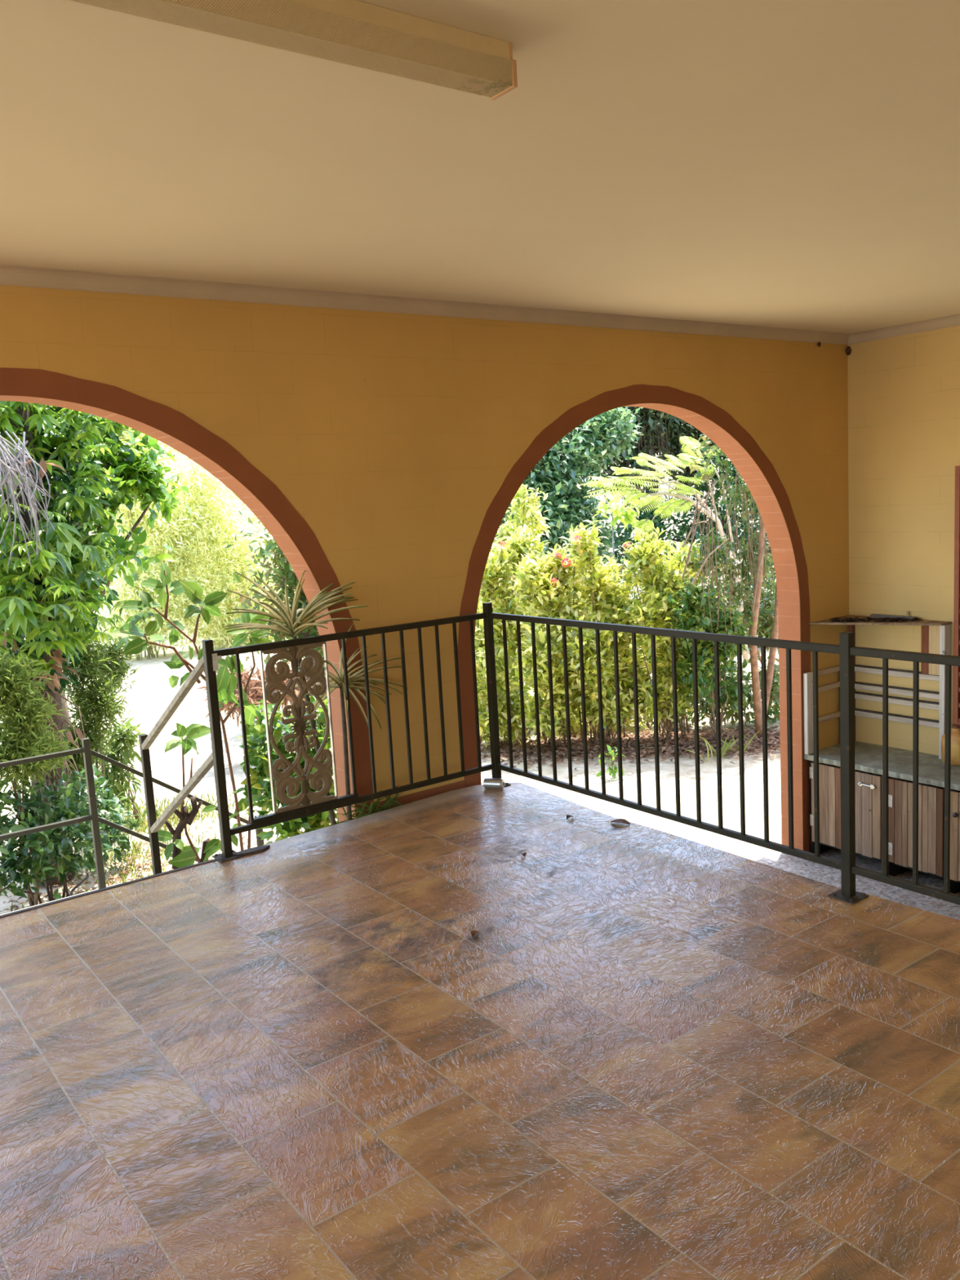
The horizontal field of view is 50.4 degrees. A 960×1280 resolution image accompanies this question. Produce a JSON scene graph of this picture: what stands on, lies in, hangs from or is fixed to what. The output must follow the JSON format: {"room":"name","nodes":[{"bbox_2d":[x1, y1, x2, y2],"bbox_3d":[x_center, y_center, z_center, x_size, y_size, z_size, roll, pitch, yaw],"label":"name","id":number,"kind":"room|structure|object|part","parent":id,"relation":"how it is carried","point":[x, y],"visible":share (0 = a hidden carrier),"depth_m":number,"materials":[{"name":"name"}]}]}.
{"room":"covered patio","nodes":[
{"label":"covered patio","id":0,"kind":"room"},
{"bbox_2d":[0,537,782,914],"bbox_3d":[0.684,-0.229,22.988,64.000,0.311,64.000,-9,10,-36],"label":"ground","id":1,"kind":"structure","parent":0,"point":[152,693],"depth_m":11.05,"materials":[{"name":"concrete"}]},
{"bbox_2d":[0,643,79,906],"bbox_3d":[-3.340,1.048,7.504,0.661,2.216,0.914,1,9,28],"label":"feathery shrub","id":2,"kind":"object","parent":1,"relation":"on","point":[17,743],"visible":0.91,"depth_m":7.38,"materials":[{"name":"green plant"}]},
{"bbox_2d":[0,882,122,915],"bbox_3d":[-2.001,1.755,5.622,2.310,1.185,1.980,-9,10,-36],"label":"steps","id":3,"kind":"structure","parent":1,"relation":"on","point":[121,882],"depth_m":6.36,"materials":[{"name":"tile"}]},
{"bbox_2d":[0,737,264,888],"bbox_3d":[-2.494,1.520,6.420,2.430,1.805,0.040,-9,10,-36],"label":"stair railing","id":4,"kind":"object","parent":3,"relation":"on","point":[86,749],"visible":0.57,"depth_m":6.40,"materials":[{"name":"green paint"}]},
{"bbox_3d":[-2.982,0.766,5.983,1.290,0.028,0.034,-9,10,-36],"label":"rail","id":5,"kind":"part","parent":4,"relation":"part of","materials":[{"name":"green paint"}]},
{"bbox_3d":[-2.958,1.196,6.043,1.290,0.028,0.034,-9,10,-36],"label":"rail","id":6,"kind":"part","parent":4,"relation":"part of","materials":[{"name":"green paint"}]},
{"bbox_3d":[-2.432,1.101,6.425,0.040,0.985,0.040,-9,10,-36],"label":"post","id":7,"kind":"part","parent":4,"relation":"part of","materials":[{"name":"green paint"}]},
{"bbox_3d":[-1.970,1.429,6.801,1.093,0.780,0.030,-9,10,-36],"label":"sloping rail","id":8,"kind":"part","parent":4,"relation":"part of","materials":[{"name":"green paint"}]},
{"bbox_3d":[-1.994,0.999,6.741,1.093,0.780,0.030,-9,10,-36],"label":"sloping rail","id":9,"kind":"part","parent":4,"relation":"part of","materials":[{"name":"green paint"}]},
{"bbox_3d":[-1.515,1.741,7.170,0.040,1.050,0.040,-9,10,-36],"label":"post","id":10,"kind":"part","parent":4,"relation":"part of","materials":[{"name":"green paint"}]},
{"bbox_2d":[138,655,213,875],"bbox_3d":[-1.551,0.857,5.308,0.044,1.677,1.097,-9,10,-36],"label":"stair railing","id":11,"kind":"object","parent":3,"relation":"on","point":[146,740],"visible":0.76,"depth_m":5.51,"materials":[{"name":"beige paint"}]},
{"bbox_3d":[-1.848,1.086,5.770,0.040,1.130,0.040,-9,10,-36],"label":"post","id":12,"kind":"part","parent":11,"relation":"part of","materials":[{"name":"green paint"}]},
{"bbox_3d":[-1.568,0.339,5.218,0.036,0.624,1.053,-9,10,-36],"label":"rail","id":13,"kind":"part","parent":11,"relation":"part of","materials":[{"name":"grey wood"}]},
{"bbox_3d":[-1.542,0.806,5.283,0.036,0.639,1.054,-9,10,-36],"label":"rail","id":14,"kind":"part","parent":11,"relation":"part of","materials":[{"name":"grey wood"}]},
{"bbox_2d":[108,561,278,869],"bbox_3d":[-1.750,0.476,6.505,1.076,1.988,0.593,-9,10,-36],"label":"leafy plant","id":15,"kind":"object","parent":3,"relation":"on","point":[182,856],"visible":0.7,"depth_m":6.42,"materials":[{"name":"green plant"}]},
{"bbox_2d":[0,400,139,885],"bbox_3d":[-3.163,-0.429,8.309,2.959,4.910,1.981,-5,8,-11],"label":"tree","id":16,"kind":"object","parent":1,"relation":"on","point":[46,600],"visible":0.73,"depth_m":8.05,"materials":[{"name":"green plant"}]},
{"bbox_2d":[0,764,142,904],"bbox_3d":[-3.195,1.467,7.950,0.942,1.288,2.079,-1,8,15],"label":"bush","id":17,"kind":"object","parent":1,"relation":"on","point":[59,843],"visible":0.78,"depth_m":7.57,"materials":[{"name":"green plant"}]},
{"bbox_2d":[59,626,140,831],"bbox_3d":[-3.431,0.897,9.143,0.745,2.074,1.145,1,9,28],"label":"feathery shrub","id":18,"kind":"object","parent":1,"relation":"on","point":[87,700],"visible":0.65,"depth_m":8.99,"materials":[{"name":"green plant"}]},
{"bbox_2d":[40,405,191,799],"bbox_3d":[-3.546,-0.416,9.859,1.649,4.494,1.333,-9,10,-36],"label":"broadleaf tree","id":19,"kind":"object","parent":1,"relation":"on","point":[134,479],"visible":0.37,"depth_m":9.65,"materials":[{"name":"green plant"}]},
{"bbox_2d":[84,710,153,822],"bbox_3d":[-3.473,1.268,9.788,0.659,1.173,0.564,-9,10,-36],"label":"shrub","id":20,"kind":"object","parent":1,"relation":"on","point":[127,739],"visible":0.62,"depth_m":9.73,"materials":[{"name":"green plant"}]},
{"bbox_2d":[8,783,247,911],"bbox_3d":[-3.050,1.917,8.995,2.379,0.183,4.834,-4,8,-9],"label":"grass","id":21,"kind":"structure","parent":1,"relation":"on","point":[144,823],"depth_m":9.45,"materials":[{"name":"green plant"}]},
{"bbox_2d":[0,817,256,911],"bbox_3d":[-2.934,2.087,7.864,3.510,0.100,4.569,1,9,26],"label":"leaf litter","id":22,"kind":"object","parent":1,"relation":"on","point":[145,864],"visible":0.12,"depth_m":8.53,"materials":[{"name":"brown plant"}]},
{"bbox_2d":[71,442,246,660],"bbox_3d":[-7.053,-2.063,22.454,3.186,5.058,3.871,0,8,20],"label":"tree","id":23,"kind":"object","parent":1,"relation":"on","point":[126,592],"visible":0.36,"depth_m":22.15,"materials":[{"name":"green plant"}]},
{"bbox_2d":[51,417,294,626],"bbox_3d":[-8.626,-5.022,30.343,9.157,9.101,4.966,-7,9,-26],"label":"shade tree","id":24,"kind":"object","parent":1,"relation":"on","point":[141,435],"visible":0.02,"depth_m":29.86,"materials":[{"name":"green plant"}]},
{"bbox_2d":[140,440,294,653],"bbox_3d":[-5.679,-2.269,23.369,4.280,5.063,2.820,-11,11,-43],"label":"tree","id":25,"kind":"object","parent":1,"relation":"on","point":[201,483],"visible":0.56,"depth_m":22.77,"materials":[{"name":"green plant"}]},
{"bbox_2d":[194,661,311,727],"bbox_3d":[-2.738,0.602,12.482,1.495,0.852,1.174,-9,10,-36],"label":"fronds","id":26,"kind":"object","parent":1,"relation":"on","point":[254,691],"visible":0.24,"depth_m":12.30,"materials":[{"name":"green plant"}]},
{"bbox_2d":[224,510,325,715],"bbox_3d":[-2.459,-0.370,14.661,2.296,3.548,2.522,-5,8,-13],"label":"shade tree","id":27,"kind":"object","parent":1,"relation":"on","point":[285,571],"visible":0.18,"depth_m":14.21,"materials":[{"name":"green plant"}]},
{"bbox_2d":[241,502,324,664],"bbox_3d":[-2.243,-1.672,19.376,2.254,4.708,4.238,5,11,45],"label":"tree","id":28,"kind":"object","parent":1,"relation":"on","point":[242,503],"visible":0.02,"depth_m":19.00,"materials":[{"name":"green plant"}]},
{"bbox_2d":[229,686,338,844],"bbox_3d":[-1.097,1.229,6.444,0.916,1.902,0.920,-9,10,-36],"label":"leafy shrub","id":29,"kind":"object","parent":1,"relation":"on","point":[292,828],"visible":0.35,"depth_m":6.33,"materials":[{"name":"green plant"}]},
{"bbox_2d":[222,570,407,825],"bbox_3d":[-0.781,0.960,5.360,0.625,2.694,1.017,4,11,43],"label":"dracaena","id":30,"kind":"object","parent":1,"relation":"on","point":[291,627],"visible":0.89,"depth_m":5.19,"materials":[{"name":"green plant"}]},
{"bbox_3d":[-0.773,1.117,5.385,0.270,2.376,0.034,-9,10,-36],"label":"stem","id":31,"kind":"part","parent":30,"relation":"part of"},
{"bbox_2d":[329,784,421,826],"bbox_3d":[-0.526,1.536,5.584,0.663,1.464,0.254,-9,10,-36],"label":"fern","id":32,"kind":"object","parent":1,"relation":"on","point":[371,806],"visible":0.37,"depth_m":5.52,"materials":[{"name":"green plant"}]},
{"bbox_2d":[477,511,510,624],"bbox_3d":[-0.157,-2.830,23.367,6.818,5.678,3.029,-9,10,-36],"label":"tree","id":33,"kind":"object","parent":1,"relation":"on","point":[509,512],"visible":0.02,"depth_m":23.17,"materials":[{"name":"green plant"}]},
{"bbox_2d":[474,521,550,751],"bbox_3d":[0.338,-0.059,12.413,1.075,2.729,1.617,2,10,35],"label":"flowering bush","id":34,"kind":"object","parent":1,"relation":"on","point":[495,588],"visible":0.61,"depth_m":12.28,"materials":[{"name":"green plant"}]},
{"bbox_2d":[486,484,551,687],"bbox_3d":[0.494,-0.614,14.398,1.295,3.173,0.820,-9,10,-36],"label":"climbing shrub","id":35,"kind":"object","parent":1,"relation":"on","point":[524,514],"visible":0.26,"depth_m":14.23,"materials":[{"name":"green plant"}]},
{"bbox_2d":[504,540,591,748],"bbox_3d":[0.898,0.066,11.995,1.358,2.452,0.984,-10,10,-39],"label":"flowering bush","id":36,"kind":"object","parent":1,"relation":"on","point":[549,597],"visible":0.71,"depth_m":11.82,"materials":[{"name":"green plant"}]},
{"bbox_2d":[474,548,646,736],"bbox_3d":[0.824,-0.091,15.232,2.913,2.317,5.902,-3,8,2],"label":"shrub","id":37,"kind":"object","parent":1,"relation":"on","point":[478,644],"visible":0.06,"depth_m":16.50,"materials":[{"name":"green plant"}]},
{"bbox_2d":[496,406,644,575],"bbox_3d":[1.848,-2.417,20.589,4.404,5.261,2.521,-9,10,-36],"label":"tree","id":38,"kind":"object","parent":1,"relation":"on","point":[594,438],"visible":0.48,"depth_m":20.00,"materials":[{"name":"green plant"}]},
{"bbox_2d":[559,517,660,743],"bbox_3d":[1.482,-0.079,11.882,0.880,2.702,1.384,4,11,42],"label":"flowering bush","id":39,"kind":"object","parent":1,"relation":"on","point":[606,598],"visible":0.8,"depth_m":11.75,"materials":[{"name":"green plant"}]},
{"bbox_2d":[595,744,625,778],"bbox_3d":[1.370,1.297,10.772,0.315,0.361,0.341,0,8,19],"label":"weed","id":40,"kind":"object","parent":1,"relation":"on","point":[613,771],"visible":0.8,"depth_m":10.79,"materials":[{"name":"green plant"}]},
{"bbox_2d":[591,491,639,574],"bbox_3d":[1.790,-0.399,13.014,0.714,2.975,0.474,-9,10,-36],"label":"young tree","id":41,"kind":"object","parent":1,"relation":"on","point":[627,517],"visible":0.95,"depth_m":12.85,"materials":[{"name":"green plant"}]},
{"bbox_3d":[1.704,-0.260,12.993,0.105,2.717,0.028,-9,10,-36],"label":"stem","id":42,"kind":"part","parent":41,"relation":"part of","materials":[{"name":"plant"}]},
{"bbox_2d":[480,719,780,769],"bbox_3d":[2.060,1.213,12.000,5.584,0.168,2.163,-2,8,6],"label":"leaf litter","id":43,"kind":"object","parent":1,"relation":"on","point":[647,742],"visible":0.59,"depth_m":11.83,"materials":[{"name":"brown plant"}]},
{"bbox_2d":[591,406,724,557],"bbox_3d":[4.009,-3.496,23.949,4.659,6.175,2.822,-9,10,-36],"label":"tree","id":44,"kind":"object","parent":1,"relation":"on","point":[662,431],"visible":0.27,"depth_m":23.25,"materials":[{"name":"green plant"}]},
{"bbox_2d":[579,435,748,662],"bbox_3d":[2.798,-1.208,15.645,1.355,3.854,3.675,3,10,38],"label":"tree","id":45,"kind":"object","parent":1,"relation":"on","point":[669,506],"visible":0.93,"depth_m":15.22,"materials":[{"name":"green plant"}]},
{"bbox_2d":[620,523,715,742],"bbox_3d":[2.266,-0.088,11.999,1.629,2.604,0.971,-9,10,-36],"label":"flowering bush","id":46,"kind":"object","parent":1,"relation":"on","point":[660,579],"visible":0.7,"depth_m":11.77,"materials":[{"name":"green plant"}]},
{"bbox_2d":[590,546,779,729],"bbox_3d":[3.238,-0.149,15.809,3.512,2.369,7.291,-1,8,16],"label":"shrub","id":47,"kind":"object","parent":1,"relation":"on","point":[703,704],"visible":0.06,"depth_m":12.83,"materials":[{"name":"green plant"}]},
{"bbox_2d":[599,429,776,603],"bbox_3d":[5.970,-3.288,24.239,9.060,5.515,3.042,-9,10,-36],"label":"tree","id":48,"kind":"object","parent":1,"relation":"on","point":[680,536],"visible":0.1,"depth_m":23.45,"materials":[{"name":"green plant"}]},
{"bbox_2d":[654,528,755,739],"bbox_3d":[2.696,-0.023,11.696,1.369,2.510,0.803,-10,11,-41],"label":"bush","id":49,"kind":"object","parent":1,"relation":"on","point":[690,616],"visible":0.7,"depth_m":11.57,"materials":[{"name":"green plant"}]},
{"bbox_2d":[684,733,756,761],"bbox_3d":[2.737,1.147,11.308,1.060,0.313,0.508,-9,10,-36],"label":"seedlings","id":50,"kind":"object","parent":1,"relation":"on","point":[733,743],"visible":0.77,"depth_m":11.28,"materials":[{"name":"green plant"}]},
{"bbox_2d":[681,432,779,737],"bbox_3d":[3.435,-1.825,12.954,4.927,5.656,2.288,-9,10,-36],"label":"tree","id":51,"kind":"object","parent":1,"relation":"on","point":[760,562],"visible":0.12,"depth_m":11.89,"materials":[{"name":"green plant"}]},
{"bbox_2d":[0,284,848,850],"bbox_3d":[-1.987,0.460,4.630,12.504,4.220,0.200,-9,10,-36],"label":"wall","id":52,"kind":"structure","parent":0,"point":[393,437],"depth_m":5.61,"materials":[{"name":"yellow paint"}]},
{"bbox_2d":[0,367,466,815],"bbox_3d":[-1.679,0.662,4.752,3.916,3.752,0.005,-9,10,-36],"label":"trim","id":53,"kind":"structure","parent":52,"relation":"attached to","point":[38,383],"depth_m":4.98,"materials":[{"name":"paint"}]},
{"bbox_2d":[0,263,849,344],"bbox_3d":[-2.099,-1.509,4.185,12.304,0.070,0.070,-9,10,-36],"label":"trim","id":54,"kind":"structure","parent":52,"relation":"attached to","point":[10,274],"depth_m":5.28,"materials":[{"name":"paint"}]},
{"bbox_2d":[457,384,810,852],"bbox_3d":[1.207,0.204,6.854,3.297,3.754,0.005,-9,10,-36],"label":"trim","id":55,"kind":"structure","parent":52,"relation":"attached to","point":[579,414],"depth_m":6.26,"materials":[{"name":"paint"}]},
{"bbox_2d":[0,782,959,1279],"bbox_3d":[-0.738,1.647,0.519,8.005,0.050,7.850,-9,10,-36],"label":"floor","id":56,"kind":"structure","parent":0,"point":[652,1054],"depth_m":2.98,"materials":[{"name":"tile"}]},
{"bbox_2d":[0,858,217,918],"bbox_3d":[-2.169,1.213,4.184,2.300,0.054,0.022,-9,10,-36],"label":"trim","id":57,"kind":"structure","parent":56,"relation":"attached to","point":[213,860],"depth_m":4.54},
{"bbox_2d":[232,844,270,856],"bbox_3d":[-1.103,1.019,4.923,0.194,0.014,0.061,-9,10,-36],"label":"chip","id":58,"kind":"object","parent":56,"relation":"on","point":[260,848],"visible":1,"depth_m":4.91,"materials":[{"name":"grey stone"}]},
{"bbox_2d":[201,602,511,862],"bbox_3d":[-0.584,0.416,5.282,1.739,1.050,0.110,-9,10,-36],"label":"balustrade","id":59,"kind":"object","parent":56,"relation":"on","point":[300,806],"visible":1,"depth_m":5.09,"materials":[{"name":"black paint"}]},
{"bbox_3d":[-1.237,0.519,4.807,0.040,1.050,0.040,-9,10,-36],"label":"post","id":60,"kind":"part","parent":59,"relation":"part of","materials":[{"name":"black metal"}]},
{"bbox_3d":[-1.208,1.031,4.878,0.110,0.014,0.110,-9,10,-36],"label":"plate","id":61,"kind":"part","parent":59,"relation":"part of","materials":[{"name":"black metal"}]},
{"bbox_3d":[-0.609,-0.036,5.219,1.629,0.031,0.030,-9,10,-36],"label":"rail","id":62,"kind":"part","parent":59,"relation":"part of","materials":[{"name":"black metal"}]},
{"bbox_3d":[-0.561,0.818,5.339,1.629,0.028,0.025,-9,10,-36],"label":"rail","id":63,"kind":"part","parent":59,"relation":"part of","materials":[{"name":"black metal"}]},
{"bbox_3d":[0.070,0.312,5.758,0.040,1.050,0.040,-9,10,-36],"label":"post","id":64,"kind":"part","parent":59,"relation":"part of","materials":[{"name":"black metal"}]},
{"bbox_2d":[471,930,479,937],"bbox_3d":[-0.017,1.107,3.846,0.045,0.016,0.034,-9,10,-36],"label":"dead leaf","id":65,"kind":"object","parent":56,"relation":"on","point":[473,933],"visible":1,"depth_m":3.84,"materials":[{"name":"brown plant"}]},
{"bbox_2d":[483,777,504,789],"bbox_3d":[0.080,0.810,5.763,0.113,0.061,0.062,0,8,19],"label":"drink can","id":66,"kind":"object","parent":56,"relation":"on","point":[488,783],"visible":1,"depth_m":5.74,"materials":[{"name":"silver metal"}]},
{"bbox_2d":[610,818,630,824],"bbox_3d":[0.694,0.900,5.036,0.073,0.016,0.080,-6,8,-19],"label":"dead leaf","id":67,"kind":"object","parent":56,"relation":"on","point":[619,820],"visible":1,"depth_m":5.04,"materials":[{"name":"brown plant"}]},
{"bbox_2d":[488,612,869,904],"bbox_3d":[0.767,0.404,4.819,0.110,1.050,2.306,-9,10,-36],"label":"balustrade","id":68,"kind":"object","parent":56,"relation":"on","point":[847,894],"visible":1,"depth_m":4.49,"materials":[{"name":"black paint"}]},
{"bbox_3d":[0.726,-0.049,4.778,0.030,0.031,2.251,-9,10,-36],"label":"rail","id":69,"kind":"part","parent":68,"relation":"part of","materials":[{"name":"black metal"}]},
{"bbox_3d":[0.774,0.804,4.898,0.025,0.028,2.251,-9,10,-36],"label":"rail","id":70,"kind":"part","parent":68,"relation":"part of","materials":[{"name":"black metal"}]},
{"bbox_3d":[1.421,0.490,3.941,0.040,1.050,0.040,-9,10,-36],"label":"post","id":71,"kind":"part","parent":68,"relation":"part of","materials":[{"name":"black metal"}]},
{"bbox_3d":[1.450,1.002,4.013,0.110,0.014,0.110,-9,10,-36],"label":"plate","id":72,"kind":"part","parent":68,"relation":"part of","materials":[{"name":"black metal"}]},
{"bbox_2d":[849,646,959,905],"bbox_3d":[2.014,0.568,3.143,0.110,1.050,1.954,-9,10,-36],"label":"balustrade","id":73,"kind":"object","parent":56,"relation":"on","point":[885,654],"visible":1,"depth_m":3.71,"materials":[{"name":"black metal"}]},
{"bbox_3d":[1.972,0.115,3.102,0.030,0.031,1.899,-9,10,-36],"label":"rail","id":74,"kind":"part","parent":73,"relation":"part of","materials":[{"name":"black metal"}]},
{"bbox_3d":[2.020,0.969,3.222,0.025,0.028,1.899,-9,10,-36],"label":"rail","id":75,"kind":"part","parent":73,"relation":"part of","materials":[{"name":"black metal"}]},
{"bbox_2d":[0,0,959,333],"bbox_3d":[0.539,-1.225,0.624,12.304,0.060,8.950,-9,10,-36],"label":"ceiling","id":76,"kind":"structure","parent":0,"point":[791,164],"depth_m":3.25,"materials":[{"name":"paint"}]},
{"bbox_2d":[69,0,517,100],"bbox_3d":[-0.443,-1.296,2.103,1.255,0.101,0.093,-9,10,-36],"label":"light","id":77,"kind":"object","parent":76,"relation":"attached to","point":[354,33],"visible":1,"depth_m":2.20,"materials":[{"name":"beige"}]},
{"bbox_2d":[755,848,959,919],"bbox_3d":[3.852,2.215,4.188,3.703,0.100,8.170,-9,10,-36],"label":"floor","id":78,"kind":"structure","parent":0,"point":[802,867],"depth_m":7.48,"materials":[{"name":"stone"}]},
{"bbox_2d":[809,760,881,861],"bbox_3d":[2.963,1.304,7.843,0.588,0.787,0.660,-9,10,-36],"label":"base cabinet","id":79,"kind":"object","parent":78,"relation":"on","point":[868,785],"visible":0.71,"depth_m":7.70,"materials":[{"name":"brown wood"}]},
{"bbox_2d":[881,774,888,875],"bbox_3d":[2.962,1.361,7.446,0.044,0.786,0.042,-9,10,-36],"label":"stile","id":80,"kind":"object","parent":78,"relation":"on","point":[882,775],"visible":0.14,"depth_m":7.44,"materials":[{"name":"brown wood"}]},
{"bbox_2d":[888,776,944,878],"bbox_3d":[3.308,1.347,7.398,0.566,0.787,0.481,-9,10,-36],"label":"base cabinet","id":81,"kind":"object","parent":78,"relation":"on","point":[931,797],"visible":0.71,"depth_m":7.24,"materials":[{"name":"brown wood"}]},
{"bbox_2d":[949,789,959,893],"bbox_3d":[3.609,1.389,6.975,0.588,0.787,0.600,-9,10,-36],"label":"base cabinet","id":82,"kind":"object","parent":78,"relation":"on","point":[954,872],"visible":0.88,"depth_m":7.01,"materials":[{"name":"brown wood"}]},
{"bbox_2d":[804,741,959,791],"bbox_3d":[3.254,0.933,7.371,0.619,0.043,1.714,-9,10,-36],"label":"countertop","id":83,"kind":"structure","parent":82,"relation":"on","point":[868,757],"depth_m":7.51,"materials":[{"name":"grey stone"}]},
{"bbox_2d":[803,614,951,759],"bbox_3d":[2.968,0.375,7.646,0.608,1.016,0.842,-9,10,-36],"label":"rack","id":84,"kind":"object","parent":83,"relation":"on","point":[935,635],"visible":0.62,"depth_m":7.74,"materials":[{"name":"white metal"}]},
{"bbox_2d":[830,616,923,622],"bbox_3d":[2.978,-0.158,7.679,0.673,0.024,0.217,0,8,20],"label":"debris","id":85,"kind":"object","parent":84,"relation":"on","point":[836,619],"visible":1,"depth_m":7.67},
{"bbox_2d":[870,613,916,620],"bbox_3d":[3.135,-0.174,7.740,0.040,0.023,0.360,-9,10,-36],"label":"metal bar","id":86,"kind":"object","parent":84,"relation":"on","point":[873,615],"visible":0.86,"depth_m":7.76,"materials":[{"name":"black metal"}]},
{"bbox_2d":[941,724,959,765],"bbox_3d":[3.446,0.755,7.387,0.156,0.285,0.179,-9,10,-36],"label":"jerry can","id":87,"kind":"object","parent":83,"relation":"on","point":[955,729],"visible":0.77,"depth_m":7.33,"materials":[{"name":"plastic"}]},
{"bbox_3d":[3.244,1.193,6.961,0.036,0.035,0.035,-9,10,-36],"label":"knob","id":88,"kind":"part","parent":82,"relation":"part of","materials":[{"name":"metal"}]},
{"bbox_2d":[847,325,959,755],"bbox_3d":[5.668,0.037,4.563,0.200,4.220,8.950,-9,10,-36],"label":"wall","id":89,"kind":"structure","parent":0,"point":[904,391],"depth_m":7.63,"materials":[{"name":"beige paint"}]},
{"bbox_2d":[845,346,851,355],"bbox_3d":[2.814,-2.210,7.794,0.037,0.066,0.043,-5,8,-16],"label":"nest","id":90,"kind":"object","parent":89,"relation":"attached to","point":[848,350],"visible":1,"depth_m":7.78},
{"bbox_2d":[847,313,959,345],"bbox_3d":[5.150,-1.978,4.605,0.070,0.070,7.950,-9,10,-36],"label":"trim","id":91,"kind":"structure","parent":89,"relation":"attached to","point":[950,321],"depth_m":7.39,"materials":[{"name":"paint"}]},
{"bbox_2d":[952,466,959,724],"bbox_3d":[3.719,-0.261,6.973,0.034,1.890,0.972,-9,10,-36],"label":"window","id":92,"kind":"structure","parent":89,"relation":"in","point":[956,702],"depth_m":7.34,"materials":[{"name":"brown wood"}]}
]}

